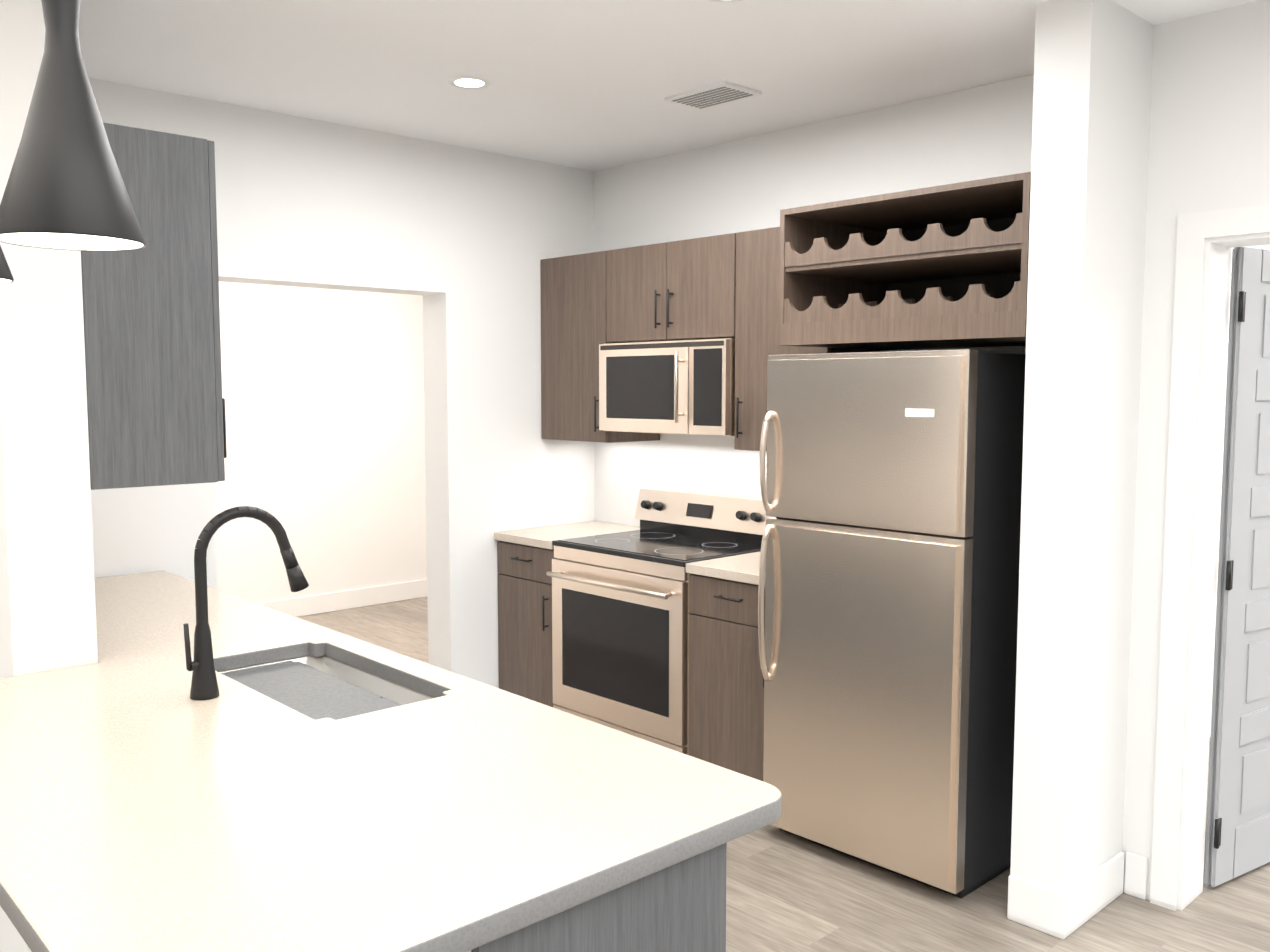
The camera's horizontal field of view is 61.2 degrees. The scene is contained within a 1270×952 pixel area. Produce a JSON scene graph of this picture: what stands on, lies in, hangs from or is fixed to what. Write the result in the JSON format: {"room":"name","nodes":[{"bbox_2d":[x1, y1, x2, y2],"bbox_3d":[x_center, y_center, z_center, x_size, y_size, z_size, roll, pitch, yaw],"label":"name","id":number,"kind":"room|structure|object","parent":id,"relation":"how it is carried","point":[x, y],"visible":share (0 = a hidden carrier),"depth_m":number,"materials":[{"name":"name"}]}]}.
{"room":"kitchen","nodes":[
{"label":"kitchen","id":0,"kind":"room"},
{"bbox_2d":[0,0,97,951],"bbox_3d":[-2.657,-0.059,3.872,0.185,2.660,3.670,-4,6,-43],"label":"wall","id":1,"kind":"structure","parent":0,"point":[47,606],"depth_m":2.53,"materials":[{"name":"white paint"}]},
{"bbox_2d":[81,123,226,489],"bbox_3d":[-1.351,-0.429,2.845,0.332,0.885,0.424,-4,6,-43],"label":"upper cabinet","id":2,"kind":"object","parent":1,"relation":"attached to","point":[155,399],"visible":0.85,"depth_m":2.68,"materials":[{"name":"grey wood"}]},
{"bbox_2d":[215,281,426,602],"bbox_3d":[-2.420,-0.348,7.393,3.620,2.660,0.120,-4,6,-43],"label":"wall","id":3,"kind":"structure","parent":0,"point":[323,397],"depth_m":7.53,"materials":[{"name":"white paint"}]},
{"bbox_2d":[257,579,426,616],"bbox_3d":[-2.373,0.914,7.448,3.620,0.135,0.014,-4,6,-43],"label":"baseboard","id":4,"kind":"structure","parent":3,"relation":"attached to","point":[330,602],"depth_m":7.74,"materials":[{"name":"white wood"}]},
{"bbox_2d":[89,78,594,687],"bbox_3d":[-0.663,-0.162,5.131,4.445,2.660,0.190,-4,6,-43],"label":"wall","id":5,"kind":"structure","parent":0,"point":[495,461],"depth_m":4.81,"materials":[{"name":"white paint"}]},
{"bbox_2d":[78,0,1258,170],"bbox_3d":[0.125,-1.315,2.610,14.000,0.050,14.000,-4,6,-43],"label":"ceiling","id":6,"kind":"structure","parent":0,"point":[590,85],"depth_m":3.52,"materials":[{"name":"paint"}]},
{"bbox_2d":[0,246,13,283],"bbox_3d":[-1.271,-0.801,1.969,0.192,0.870,0.192,-4,6,-43],"label":"pendant light","id":7,"kind":"object","parent":6,"relation":"hanging from","point":[6,276],"visible":1,"depth_m":2.02,"materials":[{"name":"black metal"}]},
{"bbox_2d":[0,0,145,250],"bbox_3d":[-0.788,-0.760,1.464,0.192,0.870,0.192,-4,6,-43],"label":"pendant light","id":8,"kind":"object","parent":6,"relation":"hanging from","point":[65,188],"visible":1,"depth_m":1.45,"materials":[{"name":"black metal"}]},
{"bbox_2d":[448,76,490,88],"bbox_3d":[-0.582,-1.383,3.771,0.150,0.004,0.150,-4,6,-43],"label":"recessed light","id":9,"kind":"object","parent":6,"relation":"in","point":[470,82],"visible":1,"depth_m":3.76,"materials":[{"name":"white plastic"}]},
{"bbox_2d":[664,81,761,109],"bbox_3d":[0.285,-1.391,3.934,0.200,0.014,0.300,-4,6,-43],"label":"ceiling vent","id":10,"kind":"object","parent":6,"relation":"in","point":[715,95],"visible":0.98,"depth_m":3.91,"materials":[{"name":"white plastic"}]},
{"bbox_2d":[710,0,742,2],"bbox_3d":[0.253,-1.312,2.912,0.150,0.004,0.150,-4,6,-43],"label":"recessed light","id":11,"kind":"object","parent":6,"relation":"in","point":[725,1],"visible":1,"depth_m":2.97,"materials":[{"name":"white plastic"}]},
{"bbox_2d":[297,597,1269,951],"bbox_3d":[0.125,1.386,2.831,14.000,0.050,14.000,-4,6,-43],"label":"floor","id":12,"kind":"structure","parent":0,"point":[789,893],"depth_m":3.28,"materials":[{"name":"brown wood"}]},
{"bbox_2d":[494,521,639,706],"bbox_3d":[-0.292,0.714,5.126,0.649,0.914,0.427,-4,6,-43],"label":"base cabinet","id":13,"kind":"object","parent":12,"relation":"on","point":[525,557],"visible":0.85,"depth_m":4.93,"materials":[{"name":"brown wood"}]},
{"bbox_2d":[480,846,726,951],"bbox_3d":[-1.081,0.939,2.624,0.674,0.874,2.959,-4,6,-42],"label":"kitchen island","id":14,"kind":"object","parent":12,"relation":"on","point":[683,909],"depth_m":1.61,"materials":[{"name":"grey wood"}]},
{"bbox_2d":[0,570,781,951],"bbox_3d":[-1.129,0.487,2.531,1.060,0.038,2.982,-4,6,-42],"label":"island countertop","id":15,"kind":"structure","parent":14,"relation":"on","point":[137,815],"depth_m":1.74,"materials":[{"name":"white stone"}]},
{"bbox_2d":[180,514,308,701],"bbox_3d":[-0.868,0.286,2.400,0.291,0.384,0.060,-4,6,-42],"label":"faucet","id":16,"kind":"object","parent":15,"relation":"on","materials":[{"name":"black metal"}]},
{"bbox_2d":[224,650,427,717],"bbox_3d":[-0.738,0.607,2.533,0.349,0.225,0.694,-4,6,-42],"label":"sink","id":17,"kind":"object","parent":15,"relation":"in","point":[329,685],"depth_m":2.63,"materials":[{"name":"silver metal"}]},
{"bbox_2d":[546,488,772,754],"bbox_3d":[0.108,0.653,4.642,0.673,1.114,0.805,-4,6,-43],"label":"range","id":18,"kind":"object","parent":12,"relation":"on","point":[620,631],"visible":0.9,"depth_m":4.49,"materials":[{"name":"silver metal"}]},
{"bbox_2d":[686,551,764,780],"bbox_3d":[0.573,0.788,4.221,0.649,0.914,0.450,-4,6,-43],"label":"base cabinet","id":19,"kind":"object","parent":12,"relation":"on","point":[726,708],"visible":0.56,"depth_m":4.04,"materials":[{"name":"brown wood"}]},
{"bbox_2d":[758,349,1025,898],"bbox_3d":[0.936,0.437,3.695,0.750,1.700,0.760,-4,6,-43],"label":"fridge","id":20,"kind":"object","parent":12,"relation":"on","point":[891,487],"visible":0.96,"depth_m":3.40,"materials":[{"name":"silver metal"}]},
{"bbox_2d":[1007,875,1066,939],"bbox_3d":[1.180,1.266,3.154,0.014,0.135,0.174,-4,6,-43],"label":"baseboard","id":21,"kind":"structure","parent":12,"relation":"on","point":[1038,907],"depth_m":3.15,"materials":[{"name":"white wood"}]},
{"bbox_2d":[1010,0,1153,892],"bbox_3d":[1.412,-0.011,3.281,0.640,2.660,0.160,-4,6,-43],"label":"column","id":22,"kind":"structure","parent":12,"relation":"on","point":[1093,59],"depth_m":3.09,"materials":[{"name":"white paint"}]},
{"bbox_2d":[1063,851,1124,937],"bbox_3d":[1.387,1.259,3.241,0.406,0.135,0.014,-4,6,-43],"label":"baseboard","id":23,"kind":"structure","parent":12,"relation":"on","point":[1094,892],"depth_m":3.22,"materials":[{"name":"white wood"}]},
{"bbox_2d":[594,74,1033,526],"bbox_3d":[0.791,-0.109,4.481,0.120,2.660,2.760,-4,6,-43],"label":"wall","id":24,"kind":"structure","parent":0,"point":[758,182],"depth_m":4.57,"materials":[{"name":"white paint"}]},
{"bbox_2d":[540,251,659,442],"bbox_3d":[-0.167,-0.602,5.107,0.347,0.860,0.469,-4,6,-43],"label":"upper cabinet","id":25,"kind":"object","parent":24,"relation":"attached to","point":[572,287],"depth_m":4.99,"materials":[{"name":"brown wood"}]},
{"bbox_2d":[604,233,735,343],"bbox_3d":[0.258,-0.790,4.643,0.347,0.410,0.760,-4,6,-43],"label":"upper cabinet","id":26,"kind":"object","parent":24,"relation":"attached to","point":[719,286],"depth_m":4.50,"materials":[{"name":"brown wood"}]},
{"bbox_2d":[599,338,734,435],"bbox_3d":[0.223,-0.383,4.643,0.440,0.390,0.754,-4,6,-43],"label":"microwave","id":27,"kind":"object","parent":26,"relation":"attached to","point":[679,387],"visible":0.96,"depth_m":4.48,"materials":[{"name":"silver metal"}]},
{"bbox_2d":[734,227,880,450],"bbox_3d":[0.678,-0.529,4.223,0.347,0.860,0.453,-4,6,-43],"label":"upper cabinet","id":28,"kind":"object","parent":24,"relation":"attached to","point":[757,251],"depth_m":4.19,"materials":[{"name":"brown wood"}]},
{"bbox_2d":[779,172,1030,349],"bbox_3d":[1.043,-0.678,3.614,0.638,0.465,0.902,-4,6,-43],"label":"wine rack","id":29,"kind":"object","parent":24,"relation":"attached to","point":[943,266],"visible":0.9,"depth_m":3.54,"materials":[{"name":"brown wood"}]},
{"bbox_2d":[1122,11,1215,899],"bbox_3d":[1.663,-0.012,3.292,0.180,2.660,0.170,-4,6,-43],"label":"wall","id":30,"kind":"structure","parent":0,"point":[1181,108],"depth_m":3.23,"materials":[{"name":"white paint"}]},
{"bbox_2d":[1124,851,1147,899],"bbox_3d":[1.567,1.250,3.356,0.014,0.135,0.066,-4,6,-43],"label":"baseboard","id":31,"kind":"structure","parent":30,"relation":"attached to","point":[1135,875],"depth_m":3.35,"materials":[{"name":"white wood"}]},
{"bbox_2d":[1204,247,1269,886],"bbox_3d":[2.182,0.286,3.554,0.883,2.000,0.153,-3,6,-32],"label":"bedroom door","id":32,"kind":"structure","parent":30,"relation":"in","point":[1238,829],"depth_m":3.37,"materials":[{"name":"grey wood"}]},
{"bbox_2d":[1150,204,1269,910],"bbox_3d":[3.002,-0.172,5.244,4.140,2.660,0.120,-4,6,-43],"label":"door frame","id":33,"kind":"structure","parent":0,"point":[1266,247],"depth_m":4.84,"materials":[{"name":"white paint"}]},
{"bbox_2d":[1207,0,1269,210],"bbox_3d":[2.015,-0.988,2.842,0.180,0.640,0.850,-4,6,-43],"label":"wall","id":34,"kind":"structure","parent":0,"point":[1239,167],"depth_m":3.03,"materials":[{"name":"white paint"}]},
{"bbox_2d":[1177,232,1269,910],"bbox_3d":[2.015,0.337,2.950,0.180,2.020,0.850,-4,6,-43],"label":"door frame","id":35,"kind":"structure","parent":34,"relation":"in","point":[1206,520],"depth_m":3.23,"materials":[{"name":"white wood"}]}
]}

